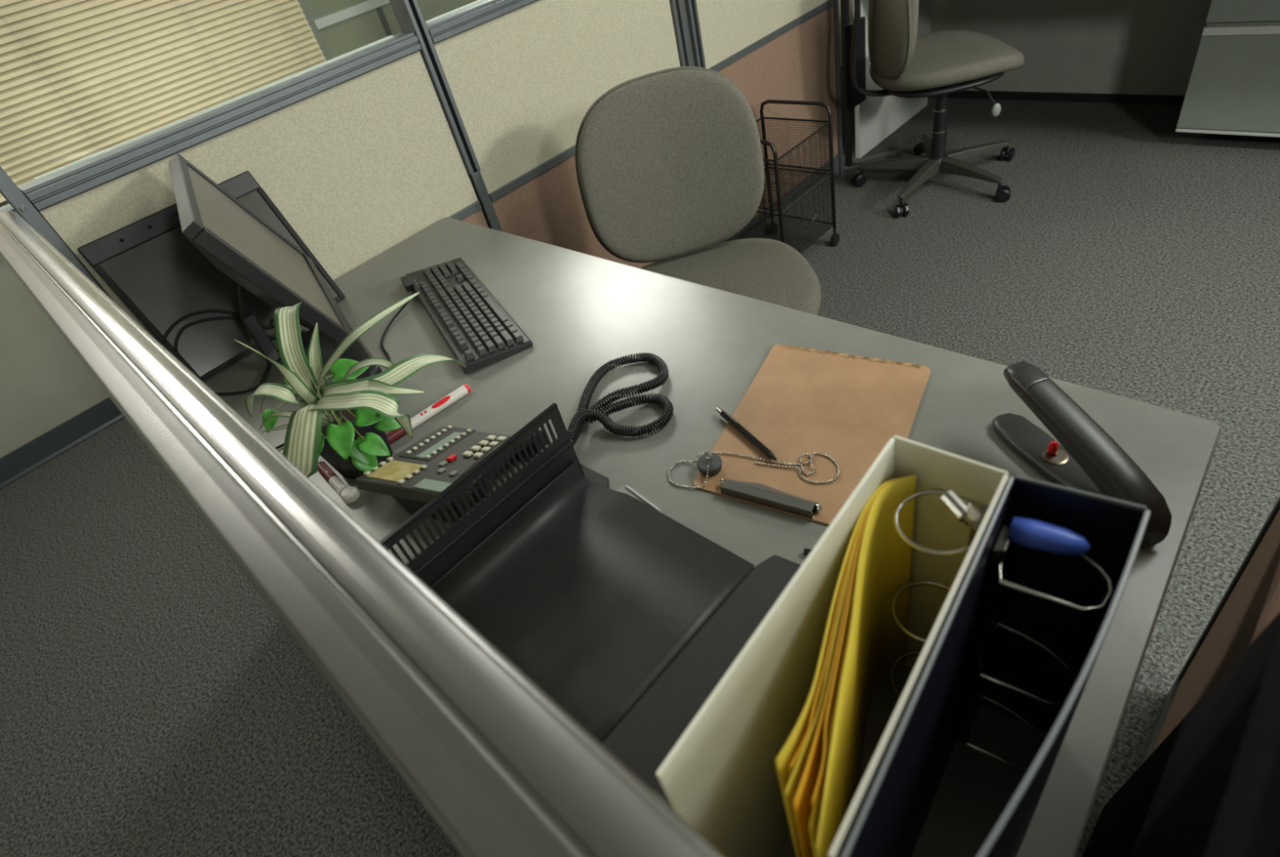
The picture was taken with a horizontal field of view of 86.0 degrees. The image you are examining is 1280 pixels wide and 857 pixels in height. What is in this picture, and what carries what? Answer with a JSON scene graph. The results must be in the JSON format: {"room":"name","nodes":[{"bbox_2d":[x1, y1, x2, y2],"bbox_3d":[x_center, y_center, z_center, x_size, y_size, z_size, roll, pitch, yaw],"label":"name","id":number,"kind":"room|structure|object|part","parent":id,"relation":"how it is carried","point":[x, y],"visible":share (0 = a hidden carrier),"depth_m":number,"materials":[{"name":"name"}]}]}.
{"room":"open-plan office","nodes":[
{"label":"open-plan office","id":0,"kind":"room"},
{"bbox_2d":[0,209,108,457],"bbox_3d":[-2.195,-1.334,2.382,0.100,2.600,6.800,25,55,38],"label":"wall","id":1,"kind":"structure","parent":0,"point":[44,384],"depth_m":2.69,"materials":[{"name":"beige paint"}]},
{"bbox_2d":[0,396,124,489],"bbox_3d":[-1.913,-0.365,3.124,0.022,0.100,6.700,25,55,38],"label":"baseboard","id":2,"kind":"structure","parent":1,"relation":"attached to","point":[63,437],"depth_m":2.81,"materials":[{"name":"rubber"}]},
{"bbox_2d":[0,0,331,213],"bbox_3d":[-2.045,-1.469,2.326,0.095,1.075,1.830,25,55,38],"label":"window","id":3,"kind":"structure","parent":1,"relation":"in","point":[5,206],"depth_m":2.94,"materials":[{"name":"grey metal"}]},
{"bbox_3d":[-1.930,-1.081,2.665,0.095,0.020,1.830,25,55,38],"label":"sill","id":4,"kind":"part","parent":3,"relation":"part of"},
{"bbox_2d":[0,0,325,203],"bbox_3d":[-2.023,-1.458,2.313,0.050,1.003,1.655,25,55,38],"label":"window blind","id":5,"kind":"object","parent":3,"relation":"attached to","point":[80,79],"visible":0.79,"depth_m":2.52,"materials":[{"name":"beige plastic"}]},
{"bbox_3d":[-1.915,-1.095,2.630,0.026,0.015,1.655,25,55,38],"label":"rail","id":6,"kind":"part","parent":5,"relation":"part of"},
{"bbox_3d":[-2.103,-1.366,2.248,0.001,0.960,0.001,25,55,38],"label":"ladder cord","id":7,"kind":"part","parent":5,"relation":"part of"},
{"bbox_3d":[-1.749,-1.680,2.487,0.001,0.960,0.001,25,55,38],"label":"ladder cord","id":8,"kind":"part","parent":5,"relation":"part of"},
{"bbox_3d":[-1.516,-1.887,2.645,0.001,0.960,0.001,25,55,38],"label":"ladder cord","id":9,"kind":"part","parent":5,"relation":"part of","materials":[{"name":"beige fabric"}]},
{"bbox_2d":[313,0,390,30],"bbox_3d":[-0.652,-2.416,3.482,0.020,0.037,2.265,25,55,38],"label":"trim","id":10,"kind":"structure","parent":1,"relation":"attached to","point":[361,8],"depth_m":3.04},
{"bbox_2d":[376,6,392,36],"bbox_3d":[-1.231,-2.042,3.023,0.012,2.200,0.025,25,55,38],"label":"trim","id":11,"kind":"structure","parent":1,"relation":"attached to","point":[380,11],"depth_m":3.16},
{"bbox_2d":[303,0,478,58],"bbox_3d":[-0.691,-2.525,3.392,0.006,2.200,2.270,25,55,38],"label":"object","id":12,"kind":"structure","parent":1,"relation":"attached to","point":[342,37],"depth_m":3.10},
{"bbox_2d":[0,97,1279,856],"bbox_3d":[0.744,0.885,0.946,7.530,0.100,6.800,25,55,38],"label":"floor","id":13,"kind":"structure","parent":0,"point":[153,703],"depth_m":1.99,"materials":[{"name":"carpet"}]},
{"bbox_2d":[0,166,109,297],"bbox_3d":[-1.051,-0.154,1.469,0.070,1.540,0.026,25,55,38],"label":"post","id":14,"kind":"object","parent":13,"relation":"on","point":[9,190],"visible":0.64,"depth_m":1.24,"materials":[{"name":"grey metal"}]},
{"bbox_2d":[1,32,488,346],"bbox_3d":[-0.758,-0.418,1.671,0.072,1.540,0.856,25,55,38],"label":"partition panel","id":15,"kind":"object","parent":13,"relation":"on","point":[357,150],"visible":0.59,"depth_m":1.56,"materials":[{"name":"beige fabric"}]},
{"bbox_3d":[-0.834,-0.673,1.449,0.072,0.038,0.856,25,55,38],"label":"glazing rail","id":16,"kind":"part","parent":15,"relation":"part of","materials":[{"name":"grey metal"}]},
{"bbox_2d":[0,210,724,856],"bbox_3d":[0.051,0.531,0.635,2.964,1.122,0.063,25,55,38],"label":"rail","id":17,"kind":"object","parent":13,"relation":"on","point":[502,770],"depth_m":0.32,"materials":[{"name":"grey metal"}]},
{"bbox_2d":[389,0,502,231],"bbox_3d":[-0.458,-0.682,1.872,0.067,1.540,0.034,25,55,38],"label":"post","id":18,"kind":"object","parent":13,"relation":"on","point":[408,14],"visible":0.58,"depth_m":1.71,"materials":[{"name":"grey metal"}]},
{"bbox_3d":[-0.377,-0.406,2.113,0.065,0.790,0.028,25,55,38],"label":"post","id":19,"kind":"part","parent":18,"relation":"part of","materials":[{"name":"grey metal"}]},
{"bbox_2d":[425,0,679,268],"bbox_3d":[-0.166,-0.944,2.072,0.072,1.540,0.843,25,55,38],"label":"partition panel","id":20,"kind":"object","parent":13,"relation":"on","point":[523,77],"visible":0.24,"depth_m":1.94,"materials":[{"name":"beige fabric"}]},
{"bbox_3d":[-0.242,-1.199,1.849,0.072,0.038,0.843,25,55,38],"label":"glazing rail","id":21,"kind":"part","parent":20,"relation":"part of","materials":[{"name":"grey metal"}]},
{"bbox_2d":[574,66,821,315],"bbox_3d":[0.203,-0.341,1.724,0.642,0.939,0.667,-16,40,1],"label":"office chair","id":22,"kind":"object","parent":13,"relation":"on","point":[669,166],"visible":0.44,"depth_m":1.69,"materials":[{"name":"grey fabric"}]},
{"bbox_3d":[0.076,-0.646,1.730,0.460,0.442,0.107,-16,40,1],"label":"backrest","id":23,"kind":"part","parent":22,"relation":"part of","materials":[{"name":"grey fabric"}]},
{"bbox_3d":[0.183,-0.316,1.729,0.510,0.104,0.524,-16,40,1],"label":"seat","id":24,"kind":"part","parent":22,"relation":"part of","materials":[{"name":"grey fabric"}]},
{"bbox_2d":[669,0,731,242],"bbox_3d":[0.155,-1.226,2.286,0.068,1.540,0.109,25,55,38],"label":"post","id":25,"kind":"object","parent":13,"relation":"on","point":[685,16],"visible":0.14,"depth_m":2.21,"materials":[{"name":"grey metal"}]},
{"bbox_3d":[0.149,-1.228,2.291,0.051,1.540,0.036,25,55,38],"label":"post","id":26,"kind":"part","parent":25,"relation":"part of","materials":[{"name":"silver metal"}]},
{"bbox_2d":[200,217,1222,856],"bbox_3d":[-0.082,0.215,1.348,1.706,0.730,0.768,25,55,38],"label":"desk","id":27,"kind":"object","parent":13,"relation":"on","point":[580,313],"visible":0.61,"depth_m":0.99,"materials":[{"name":"grey laminate"}]},
{"bbox_2d":[77,170,345,381],"bbox_3d":[-0.868,-0.319,1.431,0.140,0.292,0.360,25,55,38],"label":"framed board","id":28,"kind":"object","parent":27,"relation":"on","point":[148,262],"visible":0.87,"depth_m":1.39,"materials":[{"name":"black plastic"}]},
{"bbox_2d":[162,309,275,350],"bbox_3d":[-0.854,-0.192,1.412,0.078,0.120,0.241,25,55,38],"label":"cable","id":29,"kind":"object","parent":27,"relation":"on","point":[164,339],"visible":0.65,"depth_m":1.39,"materials":[{"name":"black plastic"}]},
{"bbox_2d":[173,316,276,363],"bbox_3d":[-0.848,-0.183,1.412,0.208,0.104,0.074,-35,43,-21],"label":"cable","id":30,"kind":"object","parent":27,"relation":"on","point":[175,344],"visible":0.63,"depth_m":1.39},
{"bbox_2d":[214,328,305,395],"bbox_3d":[-0.774,-0.119,1.389,0.140,0.007,0.258,25,55,38],"label":"cable","id":31,"kind":"object","parent":27,"relation":"on","point":[268,366],"visible":0.59,"depth_m":1.34,"materials":[{"name":"black plastic"}]},
{"bbox_2d":[168,153,382,403],"bbox_3d":[-0.693,-0.288,1.264,0.178,0.383,0.449,-31,42,-17],"label":"monitor","id":32,"kind":"object","parent":27,"relation":"on","point":[236,241],"visible":0.83,"depth_m":1.19,"materials":[{"name":"black plastic"}]},
{"bbox_2d":[317,461,346,494],"bbox_3d":[-0.476,0.075,1.058,0.017,0.019,0.090,-39,45,-24],"label":"marker","id":33,"kind":"object","parent":27,"relation":"on","point":[323,468],"visible":0.92,"depth_m":1.05,"materials":[{"name":"red plastic"}]},
{"bbox_2d":[275,290,414,449],"bbox_3d":[-0.500,-0.128,1.296,0.123,0.019,0.474,2,43,21],"label":"cable","id":34,"kind":"object","parent":27,"relation":"on","point":[413,291],"visible":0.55,"depth_m":1.39,"materials":[{"name":"black plastic"}]},
{"bbox_2d":[234,292,466,479],"bbox_3d":[-0.418,-0.043,0.954,0.369,0.300,0.206,1,43,20],"label":"potted plant","id":35,"kind":"object","parent":27,"relation":"on","point":[344,421],"visible":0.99,"depth_m":0.91,"materials":[{"name":"green plant"}]},
{"bbox_3d":[-0.480,-0.019,0.987,0.065,0.067,0.002,-35,43,-20],"label":"stem","id":36,"kind":"part","parent":35,"relation":"part of","materials":[{"name":"green plant"}]},
{"bbox_3d":[-0.424,-0.010,0.964,0.106,0.061,0.022,25,55,38],"label":"stem","id":37,"kind":"part","parent":35,"relation":"part of","materials":[{"name":"green plant"}]},
{"bbox_3d":[-0.418,-0.003,0.965,0.118,0.045,0.020,25,55,38],"label":"stem","id":38,"kind":"part","parent":35,"relation":"part of","materials":[{"name":"green plant"}]},
{"bbox_3d":[-0.418,-0.017,0.972,0.101,0.056,0.006,25,55,38],"label":"stem","id":39,"kind":"part","parent":35,"relation":"part of","materials":[{"name":"green plant"}]},
{"bbox_3d":[-0.409,-0.003,0.962,0.134,0.047,0.012,25,55,38],"label":"stem","id":40,"kind":"part","parent":35,"relation":"part of","materials":[{"name":"green plant"}]},
{"bbox_3d":[-0.440,0.017,1.044,0.100,0.106,0.100,5,45,24],"label":"pot","id":41,"kind":"part","parent":35,"relation":"part of","materials":[{"name":"black plastic"}]},
{"bbox_2d":[340,486,359,503],"bbox_3d":[-0.431,0.098,1.018,0.025,0.017,0.025,25,55,38],"label":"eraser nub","id":42,"kind":"object","parent":27,"relation":"on","point":[349,495],"visible":1,"depth_m":1.01,"materials":[{"name":"white rubber"}]},
{"bbox_2d":[386,384,471,444],"bbox_3d":[-0.352,-0.023,1.130,0.168,0.018,0.018,-37,44,-23],"label":"marker","id":43,"kind":"object","parent":27,"relation":"on","point":[428,413],"visible":0.91,"depth_m":1.13,"materials":[{"name":"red plastic"}]},
{"bbox_2d":[420,395,450,415],"bbox_3d":[-0.337,-0.037,1.131,0.058,0.005,0.009,-37,44,-23],"label":"print","id":44,"kind":"object","parent":43,"relation":"on","point":[445,402],"depth_m":1.13,"materials":[{"name":"red paint"}]},
{"bbox_2d":[355,425,547,523],"bbox_3d":[-0.264,0.041,0.972,0.206,0.086,0.179,7,45,25],"label":"desk telephone","id":45,"kind":"object","parent":27,"relation":"on","point":[418,473],"visible":0.71,"depth_m":0.95,"materials":[{"name":"grey plastic"}]},
{"bbox_2d":[400,257,533,374],"bbox_3d":[-0.364,-0.246,1.373,0.144,0.036,0.470,-28,41,-13],"label":"keyboard","id":46,"kind":"object","parent":27,"relation":"on","point":[477,331],"visible":1,"depth_m":1.32,"materials":[{"name":"black plastic"}]},
{"bbox_2d":[378,402,608,587],"bbox_3d":[-0.176,0.095,0.838,0.083,0.142,0.294,25,55,38],"label":"stand","id":47,"kind":"object","parent":27,"relation":"on","point":[439,556],"visible":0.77,"depth_m":0.82,"materials":[{"name":"black plastic"}]},
{"bbox_3d":[-0.160,0.144,0.882,0.083,0.004,0.292,25,55,38],"label":"plate","id":48,"kind":"part","parent":47,"relation":"part of","materials":[{"name":"black plastic"}]},
{"bbox_2d":[429,461,754,742],"bbox_3d":[-0.068,0.178,0.775,0.270,0.043,0.286,25,55,38],"label":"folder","id":49,"kind":"object","parent":27,"relation":"on","point":[588,589],"visible":0.84,"depth_m":0.79,"materials":[{"name":"black plastic"}]},
{"bbox_2d":[567,352,673,446],"bbox_3d":[-0.023,-0.043,1.026,0.154,0.034,0.250,-2,42,17],"label":"coiled cord","id":50,"kind":"object","parent":27,"relation":"on","point":[594,413],"visible":0.95,"depth_m":1.02,"materials":[{"name":"black plastic"}]},
{"bbox_2d":[614,484,662,513],"bbox_3d":[-0.001,0.092,0.888,0.021,0.004,0.085,-39,45,-25],"label":"tab","id":51,"kind":"object","parent":27,"relation":"on","point":[626,489],"visible":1,"depth_m":0.90,"materials":[{"name":"silver metal"}]},
{"bbox_2d":[600,555,801,809],"bbox_3d":[0.099,0.250,0.673,0.148,0.004,0.324,25,55,38],"label":"binder","id":52,"kind":"object","parent":27,"relation":"on","point":[646,734],"visible":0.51,"depth_m":0.69,"materials":[{"name":"black plastic"}]},
{"bbox_2d":[667,451,839,488],"bbox_3d":[0.140,0.042,0.876,0.220,0.033,0.064,-3,42,15],"label":"chain","id":53,"kind":"object","parent":27,"relation":"on","point":[709,464],"visible":1,"depth_m":0.88,"materials":[{"name":"metal"}]},
{"bbox_2d":[803,548,812,555],"bbox_3d":[0.203,0.140,0.761,0.041,0.008,0.008,5,45,24],"label":"pen","id":54,"kind":"object","parent":27,"relation":"on","point":[806,552],"visible":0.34,"depth_m":0.77,"materials":[{"name":"black plastic"}]},
{"bbox_2d":[693,344,930,525],"bbox_3d":[0.234,-0.011,0.915,0.234,0.018,0.326,11,47,29],"label":"notepad","id":55,"kind":"object","parent":27,"relation":"on","point":[846,408],"visible":0.93,"depth_m":0.92,"materials":[{"name":"cardboard"}]},
{"bbox_2d":[715,406,777,461],"bbox_3d":[0.142,0.005,0.926,0.009,0.013,0.136,-28,41,-13],"label":"pen","id":56,"kind":"object","parent":55,"relation":"on","point":[723,414],"visible":1,"depth_m":0.92,"materials":[{"name":"black plastic"}]},
{"bbox_3d":[0.158,0.080,0.836,0.133,0.009,0.009,14,48,31],"label":"pivot rod","id":57,"kind":"part","parent":55,"relation":"part of","materials":[{"name":"silver metal"}]},
{"bbox_2d":[655,435,1008,856],"bbox_3d":[0.157,0.208,0.479,0.089,0.290,0.276,21,52,36],"label":"ring binder","id":58,"kind":"object","parent":27,"relation":"on","point":[721,777],"visible":0.7,"depth_m":0.44,"materials":[{"name":"white plastic"}]},
{"bbox_2d":[788,509,866,776],"bbox_3d":[0.153,0.200,0.504,0.016,0.260,0.214,12,48,30],"label":"sheet","id":59,"kind":"object","parent":58,"relation":"in","point":[819,691],"visible":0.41,"depth_m":0.39,"materials":[{"name":"yellow paper"}]},
{"bbox_2d":[792,512,866,856],"bbox_3d":[0.152,0.205,0.498,0.018,0.260,0.233,11,47,29],"label":"sheet","id":60,"kind":"object","parent":58,"relation":"in","point":[802,804],"visible":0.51,"depth_m":0.38,"materials":[{"name":"yellow paper"}]},
{"bbox_2d":[774,478,897,856],"bbox_3d":[0.150,0.199,0.504,0.014,0.262,0.214,13,48,30],"label":"sheet","id":61,"kind":"object","parent":58,"relation":"in","point":[784,759],"visible":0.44,"depth_m":0.39,"materials":[{"name":"yellow paper"}]},
{"bbox_2d":[808,520,866,856],"bbox_3d":[0.156,0.207,0.495,0.021,0.260,0.240,10,47,28],"label":"sheet","id":62,"kind":"object","parent":58,"relation":"in","point":[814,824],"visible":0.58,"depth_m":0.37,"materials":[{"name":"yellow paper"}]},
{"bbox_2d":[783,476,902,856],"bbox_3d":[0.151,0.203,0.500,0.016,0.262,0.228,12,48,30],"label":"sheet","id":63,"kind":"object","parent":58,"relation":"in","point":[789,793],"visible":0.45,"depth_m":0.38,"materials":[{"name":"yellow paper"}]},
{"bbox_2d":[811,475,910,808],"bbox_3d":[0.157,0.203,0.497,0.020,0.262,0.230,10,47,28],"label":"sheet","id":64,"kind":"object","parent":58,"relation":"in","point":[820,784],"visible":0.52,"depth_m":0.39,"materials":[{"name":"yellow paper"}]},
{"bbox_2d":[815,474,916,856],"bbox_3d":[0.157,0.210,0.490,0.023,0.262,0.252,9,46,28],"label":"file folders","id":65,"kind":"object","parent":58,"relation":"in","point":[875,640],"visible":0.91,"depth_m":0.50,"materials":[{"name":"yellow paper"}]},
{"bbox_3d":[0.206,0.052,0.442,0.016,0.017,0.026,-35,43,-21],"label":"lever","id":66,"kind":"part","parent":58,"relation":"part of","materials":[{"name":"silver metal"}]},
{"bbox_2d":[840,475,1150,856],"bbox_3d":[0.222,0.223,0.439,0.073,0.292,0.256,18,51,34],"label":"ring binder","id":67,"kind":"object","parent":27,"relation":"on","point":[1021,638],"visible":1,"depth_m":0.43,"materials":[{"name":"blue plastic"}]},
{"bbox_3d":[0.250,0.067,0.419,0.043,0.017,0.019,15,49,32],"label":"lever","id":68,"kind":"part","parent":67,"relation":"part of","materials":[{"name":"blue plastic"}]},
{"bbox_2d":[991,361,1172,548],"bbox_3d":[0.467,0.020,0.739,0.045,0.098,0.226,-19,40,-4],"label":"stapler","id":69,"kind":"object","parent":27,"relation":"on","point":[1087,459],"visible":0.88,"depth_m":0.73,"materials":[{"name":"black plastic"}]},
{"bbox_3d":[0.470,0.032,0.776,0.027,0.004,0.027,25,55,38],"label":"anvil plate","id":70,"kind":"part","parent":69,"relation":"part of","materials":[{"name":"metal"}]},
{"bbox_2d":[696,0,839,239],"bbox_3d":[0.461,-1.500,2.496,0.072,1.540,0.810,25,55,38],"label":"partition panel","id":71,"kind":"object","parent":13,"relation":"on","point":[779,50],"visible":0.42,"depth_m":2.61,"materials":[{"name":"beige fabric"}]},
{"bbox_3d":[0.615,-0.972,2.961,0.060,0.100,0.810,25,55,38],"label":"kick plate","id":72,"kind":"part","parent":71,"relation":"part of","materials":[{"name":"black metal"}]},
{"bbox_2d":[722,99,839,253],"bbox_3d":[0.496,-0.871,2.542,0.308,0.541,0.378,25,55,38],"label":"rolling cart","id":73,"kind":"object","parent":13,"relation":"on","point":[773,227],"visible":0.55,"depth_m":2.49,"materials":[{"name":"metal"}]},
{"bbox_3d":[0.378,-0.801,2.444,0.303,0.466,0.013,25,55,38],"label":"handle frame","id":74,"kind":"part","parent":73,"relation":"part of","materials":[{"name":"metal"}]},
{"bbox_2d":[722,168,833,253],"bbox_3d":[0.514,-0.810,2.596,0.291,0.196,0.331,25,55,38],"label":"basket","id":75,"kind":"object","parent":73,"relation":"on","point":[771,215],"depth_m":2.53,"materials":[{"name":"metal"}]},
{"bbox_2d":[755,119,831,209],"bbox_3d":[0.471,-0.957,2.467,0.291,0.176,0.331,25,55,38],"label":"basket","id":76,"kind":"object","parent":73,"relation":"on","point":[767,166],"depth_m":2.43,"materials":[{"name":"metal"}]},
{"bbox_3d":[0.598,-0.996,2.593,0.303,0.466,0.013,25,55,38],"label":"handle frame","id":77,"kind":"part","parent":73,"relation":"part of","materials":[{"name":"metal"}]},
{"bbox_3d":[0.622,-0.767,2.504,0.004,0.047,0.094,25,55,38],"label":"pull handle","id":78,"kind":"part","parent":73,"relation":"part of","materials":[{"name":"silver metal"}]},
{"bbox_2d":[833,0,843,175],"bbox_3d":[0.740,-1.745,2.682,0.067,1.540,0.016,25,55,38],"label":"post","id":79,"kind":"object","parent":13,"relation":"on","point":[836,22],"visible":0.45,"depth_m":2.90,"materials":[{"name":"grey metal"}]},
{"bbox_2d":[838,0,855,138],"bbox_3d":[0.890,-2.111,3.004,0.050,1.600,0.800,25,55,38],"label":"partition panel","id":80,"kind":"object","parent":13,"relation":"on","point":[851,2],"visible":0.05,"depth_m":3.25,"materials":[{"name":"grey metal"}]},
{"bbox_2d":[840,0,866,166],"bbox_3d":[0.842,-1.791,2.732,0.060,1.500,0.112,25,55,38],"label":"upright","id":81,"kind":"object","parent":13,"relation":"on","point":[852,97],"visible":0.86,"depth_m":2.94,"materials":[{"name":"black metal"}]},
{"bbox_3d":[0.815,-1.784,2.733,0.025,1.500,0.024,25,55,38],"label":"post","id":82,"kind":"part","parent":81,"relation":"part of","materials":[{"name":"grey metal"}]},
{"bbox_2d":[853,0,932,158],"bbox_3d":[2.378,-1.231,2.169,3.315,0.730,0.790,25,55,38],"label":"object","id":83,"kind":"object","parent":13,"relation":"on","point":[876,118],"visible":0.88,"depth_m":3.24,"materials":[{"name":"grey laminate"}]},
{"bbox_2d":[849,0,1024,217],"bbox_3d":[1.153,-1.396,2.620,0.684,0.926,0.649,-10,40,8],"label":"office chair","id":84,"kind":"object","parent":13,"relation":"on","point":[904,64],"visible":1,"depth_m":2.52,"materials":[{"name":"grey fabric"}]},
{"bbox_3d":[0.888,-1.512,2.472,0.093,0.444,0.460,-10,40,8],"label":"backrest","id":85,"kind":"part","parent":84,"relation":"part of","materials":[{"name":"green fabric"}]},
{"bbox_3d":[1.082,-1.127,2.926,0.288,0.053,0.051,8,46,27],"label":"leg","id":86,"kind":"part","parent":84,"relation":"part of","materials":[{"name":"grey plastic"}]},
{"bbox_3d":[1.120,-1.002,2.769,0.051,0.053,0.288,25,55,38],"label":"leg","id":87,"kind":"part","parent":84,"relation":"part of","materials":[{"name":"grey plastic"}]},
{"bbox_3d":[1.257,-1.222,2.975,0.051,0.053,0.288,-5,41,14],"label":"leg","id":88,"kind":"part","parent":84,"relation":"part of","materials":[{"name":"grey plastic"}]},
{"bbox_3d":[1.152,-1.386,2.602,0.524,0.104,0.510,-10,40,8],"label":"seat","id":89,"kind":"part","parent":84,"relation":"part of","materials":[{"name":"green fabric"}]},
{"bbox_3d":[1.318,-1.018,2.721,0.051,0.053,0.288,-28,41,-14],"label":"leg","id":90,"kind":"part","parent":84,"relation":"part of","materials":[{"name":"grey plastic"}]},
{"bbox_3d":[1.403,-1.154,2.848,0.288,0.053,0.051,-17,40,0],"label":"leg","id":91,"kind":"part","parent":84,"relation":"part of","materials":[{"name":"grey plastic"}]},
{"bbox_3d":[1.252,-1.247,2.550,0.012,0.051,0.184,-26,41,-11],"label":"lever","id":92,"kind":"part","parent":84,"relation":"part of","materials":[{"name":"black plastic"}]},
{"bbox_2d":[1082,612,1279,856],"bbox_3d":[0.463,0.429,0.668,0.014,1.050,0.614,25,55,38],"label":"panel","id":93,"kind":"object","parent":13,"relation":"on","point":[1211,788],"visible":1,"depth_m":0.37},
{"bbox_2d":[1136,496,1279,769],"bbox_3d":[0.569,0.341,0.674,0.064,1.125,0.885,25,55,38],"label":"wall","id":94,"kind":"structure","parent":13,"relation":"on","point":[1251,602],"depth_m":0.89,"materials":[{"name":"brown fabric"}]},
{"bbox_3d":[0.676,0.731,1.005,0.060,0.080,0.865,25,55,38],"label":"kick plate","id":95,"kind":"part","parent":94,"relation":"part of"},
{"bbox_3d":[0.861,0.094,0.877,0.060,1.100,0.020,25,55,38],"label":"edge trim","id":96,"kind":"part","parent":94,"relation":"part of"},
{"bbox_2d":[1175,0,1279,137],"bbox_3d":[2.449,-1.349,2.255,0.898,0.637,0.416,25,55,38],"label":"file cabinet","id":97,"kind":"object","parent":13,"relation":"on","point":[1233,88],"visible":1,"depth_m":2.42,"materials":[{"name":"grey metal"}]},
{"bbox_3d":[2.389,-1.005,2.369,0.898,0.012,0.016,25,55,38],"label":"rail","id":98,"kind":"part","parent":97,"relation":"part of","materials":[{"name":"silver metal"}]},
{"bbox_3d":[2.309,-1.255,2.144,0.898,0.026,0.018,25,55,38],"label":"drawer pull","id":99,"kind":"part","parent":97,"relation":"part of","materials":[{"name":"grey metal"}]},
{"bbox_3d":[2.280,-1.372,2.048,0.898,0.255,0.018,25,55,38],"label":"drawer","id":100,"kind":"part","parent":97,"relation":"part of","materials":[{"name":"grey metal"}]},
{"bbox_2d":[930,0,1211,95],"bbox_3d":[2.721,-2.075,1.562,7.430,2.600,0.100,25,55,38],"label":"wall","id":101,"kind":"structure","parent":0,"point":[1096,46],"depth_m":3.03,"materials":[{"name":"beige paint"}]},
{"bbox_2d":[932,90,1185,105],"bbox_3d":[2.963,-1.099,2.360,7.430,0.035,0.012,25,55,38],"label":"baseboard","id":102,"kind":"structure","parent":101,"relation":"attached to","point":[1016,95],"depth_m":3.18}
]}

